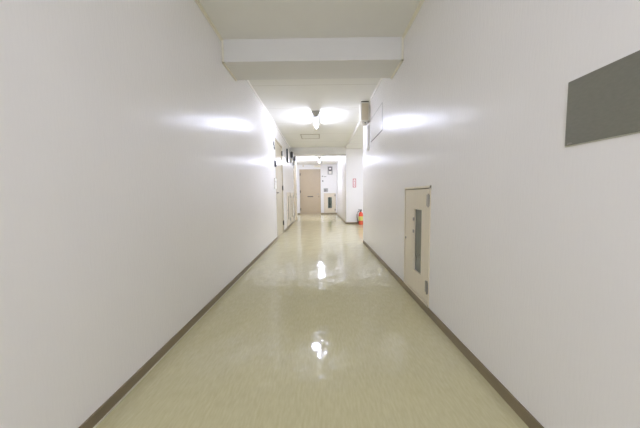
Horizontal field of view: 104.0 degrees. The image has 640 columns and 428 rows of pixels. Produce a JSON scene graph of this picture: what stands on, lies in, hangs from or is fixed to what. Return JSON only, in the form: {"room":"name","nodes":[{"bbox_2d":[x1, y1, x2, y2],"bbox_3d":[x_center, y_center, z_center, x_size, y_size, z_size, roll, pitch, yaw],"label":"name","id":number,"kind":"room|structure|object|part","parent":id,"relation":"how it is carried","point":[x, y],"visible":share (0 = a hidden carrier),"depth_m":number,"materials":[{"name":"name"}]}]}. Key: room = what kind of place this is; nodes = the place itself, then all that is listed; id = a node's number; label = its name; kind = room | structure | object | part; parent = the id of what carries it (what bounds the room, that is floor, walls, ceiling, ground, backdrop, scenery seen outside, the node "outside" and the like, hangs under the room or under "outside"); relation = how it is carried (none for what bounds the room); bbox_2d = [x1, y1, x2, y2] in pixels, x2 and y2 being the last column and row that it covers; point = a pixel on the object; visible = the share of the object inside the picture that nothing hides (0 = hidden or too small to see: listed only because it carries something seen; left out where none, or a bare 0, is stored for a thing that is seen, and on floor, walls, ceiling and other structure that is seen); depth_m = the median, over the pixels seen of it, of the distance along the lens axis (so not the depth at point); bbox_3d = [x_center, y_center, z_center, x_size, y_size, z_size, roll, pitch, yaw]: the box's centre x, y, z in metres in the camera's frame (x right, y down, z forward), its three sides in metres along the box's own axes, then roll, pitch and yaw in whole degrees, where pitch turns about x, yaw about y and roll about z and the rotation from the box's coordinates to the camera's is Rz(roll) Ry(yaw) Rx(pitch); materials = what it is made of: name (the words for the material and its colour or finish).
{"room":"building corridor","nodes":[
{"label":"building corridor","id":0,"kind":"room"},
{"bbox_2d":[0,0,297,427],"bbox_3d":[-1.038,-0.516,3.047,0.160,2.505,14.550,-1,4,0],"label":"wall","id":1,"kind":"structure","parent":0,"point":[137,174],"depth_m":1.14,"materials":[{"name":"paint"}]},
{"bbox_2d":[78,217,297,427],"bbox_3d":[-1.062,0.616,4.334,0.259,0.056,16.950,-1,4,0],"label":"baseboard","id":2,"kind":"structure","parent":1,"relation":"attached to","point":[119,394],"depth_m":1.40,"materials":[{"name":"brown plastic"}]},
{"bbox_2d":[195,0,236,80],"bbox_3d":[-0.970,-1.378,-0.710,0.017,0.232,7.185,-1,4,0],"label":"trim","id":3,"kind":"structure","parent":1,"relation":"attached to","point":[198,3],"depth_m":2.32,"materials":[{"name":"white paint"}]},
{"bbox_2d":[247,80,289,146],"bbox_3d":[-0.963,-1.942,5.467,0.016,0.022,5.210,-1,4,0],"label":"trim","id":4,"kind":"structure","parent":1,"relation":"attached to","point":[247,80],"depth_m":4.34,"materials":[{"name":"white paint"}]},
{"bbox_2d":[275,138,283,237],"bbox_3d":[-0.984,-0.578,5.925,0.136,2.200,1.000,-1,4,0],"label":"door","id":5,"kind":"structure","parent":1,"relation":"in","point":[278,148],"depth_m":5.97,"materials":[{"name":"beige metal"}]},
{"bbox_2d":[286,149,289,162],"bbox_3d":[-0.939,-1.695,7.316,0.056,0.380,0.280,-1,4,0],"label":"meter box","id":6,"kind":"object","parent":1,"relation":"attached to","point":[287,150],"visible":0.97,"depth_m":7.18,"materials":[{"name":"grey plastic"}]},
{"bbox_2d":[287,192,290,226],"bbox_3d":[-1.012,-0.151,7.541,0.172,0.990,0.780,-1,4,0],"label":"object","id":7,"kind":"object","parent":1,"relation":"attached to","point":[288,193],"visible":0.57,"depth_m":7.59,"materials":[{"name":"beige metal"}]},
{"bbox_2d":[289,151,293,163],"bbox_3d":[-0.908,-1.807,8.009,0.110,0.400,0.250,-1,4,0],"label":"meter","id":8,"kind":"object","parent":1,"relation":"attached to","point":[291,155],"visible":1,"depth_m":7.94,"materials":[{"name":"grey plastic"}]},
{"bbox_2d":[290,193,293,222],"bbox_3d":[-1.010,-0.218,8.439,0.172,0.990,0.820,-1,4,0],"label":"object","id":9,"kind":"object","parent":1,"relation":"attached to","point":[291,194],"visible":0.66,"depth_m":8.54,"materials":[{"name":"beige metal"}]},
{"bbox_2d":[293,164,296,220],"bbox_3d":[-0.979,-0.839,9.566,0.136,2.180,1.000,-1,4,0],"label":"door","id":10,"kind":"structure","parent":1,"relation":"in","point":[294,167],"depth_m":9.71,"materials":[{"name":"beige metal"}]},
{"bbox_2d":[199,0,419,164],"bbox_3d":[0.635,-1.926,4.143,4.500,0.100,17.350,-1,4,0],"label":"ceiling","id":11,"kind":"structure","parent":0,"point":[290,103],"depth_m":2.42,"materials":[{"name":"white paint"}]},
{"bbox_2d":[300,134,319,138],"bbox_3d":[-0.255,-2.043,6.597,0.490,0.007,0.490,-1,4,0],"label":"ceiling hatch","id":12,"kind":"object","parent":11,"relation":"attached to","point":[304,136],"visible":1,"depth_m":6.59,"materials":[{"name":"white metal"}]},
{"bbox_3d":[-0.255,-2.045,6.597,0.438,0.004,0.438,-1,4,0],"label":"panel","id":13,"kind":"part","parent":12,"relation":"part of","materials":[{"name":"white metal"}]},
{"bbox_2d":[223,37,401,79],"bbox_3d":[-0.073,-1.650,2.680,1.801,0.215,0.390,-1,4,0],"label":"ceiling beam","id":14,"kind":"structure","parent":11,"relation":"attached to","point":[359,57],"depth_m":2.49,"materials":[{"name":"paint"}]},
{"bbox_2d":[311,111,319,127],"bbox_3d":[-0.078,-1.860,4.956,0.156,0.134,0.720,-1,4,0],"label":"ceiling light","id":15,"kind":"object","parent":11,"relation":"attached to","point":[315,114],"visible":1,"depth_m":4.80,"materials":[{"name":"white glass"}]},
{"bbox_2d":[290,147,345,155],"bbox_3d":[-0.065,-2.068,8.305,1.801,0.215,0.430,-1,4,0],"label":"ceiling beam","id":16,"kind":"structure","parent":11,"relation":"attached to","point":[297,151],"depth_m":8.09,"materials":[{"name":"paint"}]},
{"bbox_2d":[96,214,528,427],"bbox_3d":[0.669,0.672,4.336,4.500,0.100,17.350,-1,4,0],"label":"floor","id":17,"kind":"structure","parent":0,"point":[317,332],"depth_m":1.44,"materials":[{"name":"beige tile"}]},
{"bbox_2d":[357,209,362,224],"bbox_3d":[1.282,0.094,8.047,0.209,0.486,0.147,-1,4,0],"label":"fire extinguisher","id":18,"kind":"object","parent":17,"relation":"on","point":[360,217],"visible":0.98,"depth_m":8.00,"materials":[{"name":"red metal"}]},
{"bbox_2d":[297,164,336,212],"bbox_3d":[0.565,-1.261,12.771,4.300,2.505,0.160,-1,4,0],"label":"wall","id":19,"kind":"structure","parent":0,"point":[330,181],"depth_m":12.66,"materials":[{"name":"white paint"}]},
{"bbox_2d":[299,169,320,213],"bbox_3d":[-0.495,-1.126,12.734,1.067,2.270,0.136,-1,4,0],"label":"door","id":20,"kind":"structure","parent":19,"relation":"in","point":[310,179],"depth_m":12.71,"materials":[{"name":"beige paint"}]},
{"bbox_2d":[324,193,335,212],"bbox_3d":[0.499,-0.566,12.812,0.610,1.005,0.172,-1,4,0],"label":"access panel","id":21,"kind":"object","parent":19,"relation":"attached to","point":[329,198],"visible":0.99,"depth_m":12.75,"materials":[{"name":"beige metal"}]},
{"bbox_3d":[0.499,-0.572,12.892,0.574,0.969,0.010,-1,4,0],"label":"panel","id":22,"kind":"part","parent":21,"relation":"part of","materials":[{"name":"beige metal"}]},
{"bbox_2d":[328,166,332,174],"bbox_3d":[0.507,-2.190,12.566,0.250,0.400,0.110,-1,4,0],"label":"meter","id":23,"kind":"object","parent":19,"relation":"attached to","point":[330,169],"visible":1,"depth_m":12.56,"materials":[{"name":"grey plastic"}]},
{"bbox_2d":[337,149,362,221],"bbox_3d":[1.782,-1.102,10.419,1.858,2.505,4.550,-1,4,0],"label":"wall","id":24,"kind":"structure","parent":0,"point":[349,166],"depth_m":8.19,"materials":[{"name":"paint"}]},
{"bbox_2d":[337,213,358,223],"bbox_3d":[1.794,0.120,10.506,1.866,0.056,4.558,-1,4,0],"label":"baseboard","id":25,"kind":"structure","parent":24,"relation":"attached to","point":[337,213],"depth_m":8.24,"materials":[{"name":"brown plastic"}]},
{"bbox_2d":[346,122,362,148],"bbox_3d":[1.761,-2.026,6.430,1.858,0.070,3.270,-1,4,0],"label":"ceiling","id":26,"kind":"structure","parent":0,"point":[356,140],"depth_m":6.72,"materials":[{"name":"white paint"}]},
{"bbox_2d":[363,0,639,427],"bbox_3d":[0.918,-0.341,0.339,0.160,2.505,9.130,-1,4,0],"label":"wall","id":27,"kind":"structure","parent":0,"point":[534,269],"depth_m":1.04,"materials":[{"name":"paint"}]},
{"bbox_2d":[359,101,369,125],"bbox_3d":[0.756,-1.693,4.243,0.150,0.382,0.144,-1,4,0],"label":"wall box","id":28,"kind":"object","parent":27,"relation":"attached to","point":[364,107],"visible":1,"depth_m":4.17,"materials":[{"name":"white plastic"}]},
{"bbox_3d":[0.754,-1.707,4.172,0.108,0.270,0.004,-1,4,0],"label":"panel","id":29,"kind":"part","parent":28,"relation":"part of","materials":[{"name":"beige metal"}]},
{"bbox_2d":[366,125,369,149],"bbox_3d":[0.820,-1.301,4.274,0.039,0.400,0.120,-1,4,0],"label":"duct","id":30,"kind":"object","parent":27,"relation":"attached to","point":[368,126],"visible":1,"depth_m":4.22,"materials":[{"name":"white paint"}]},
{"bbox_2d":[369,78,381,102],"bbox_3d":[0.820,-1.844,3.833,0.016,0.022,1.940,-1,4,0],"label":"trim","id":31,"kind":"structure","parent":27,"relation":"attached to","point":[380,78],"depth_m":3.64,"materials":[{"name":"white paint"}]},
{"bbox_2d":[371,102,382,141],"bbox_3d":[0.832,-1.330,3.710,0.004,0.370,0.760,-1,4,0],"label":"access panel","id":32,"kind":"object","parent":27,"relation":"attached to","point":[377,119],"visible":1,"depth_m":3.62,"materials":[{"name":"metal"}]},
{"bbox_2d":[391,0,423,78],"bbox_3d":[0.814,-1.401,-0.715,0.017,0.232,7.185,-1,4,0],"label":"trim","id":33,"kind":"structure","parent":27,"relation":"attached to","point":[421,1],"depth_m":2.34,"materials":[{"name":"white paint"}]},
{"bbox_2d":[404,185,430,307],"bbox_3d":[0.920,0.239,2.223,0.172,0.960,0.580,-1,4,0],"label":"access panel","id":34,"kind":"object","parent":27,"relation":"attached to","point":[417,205],"visible":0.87,"depth_m":2.19,"materials":[{"name":"beige metal"}]},
{"bbox_2d":[363,240,543,427],"bbox_3d":[0.851,0.881,0.430,0.008,0.056,9.130,-1,4,0],"label":"baseboard","id":35,"kind":"structure","parent":27,"relation":"attached to","point":[520,410],"depth_m":1.35,"materials":[{"name":"brown plastic"}]},
{"bbox_2d":[565,50,639,146],"bbox_3d":[0.835,-0.312,0.548,0.009,0.214,0.602,-1,4,0],"label":"wall plaque","id":36,"kind":"object","parent":27,"relation":"attached to","point":[603,103],"visible":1,"depth_m":0.73,"materials":[{"name":"grey plastic"}]}
]}

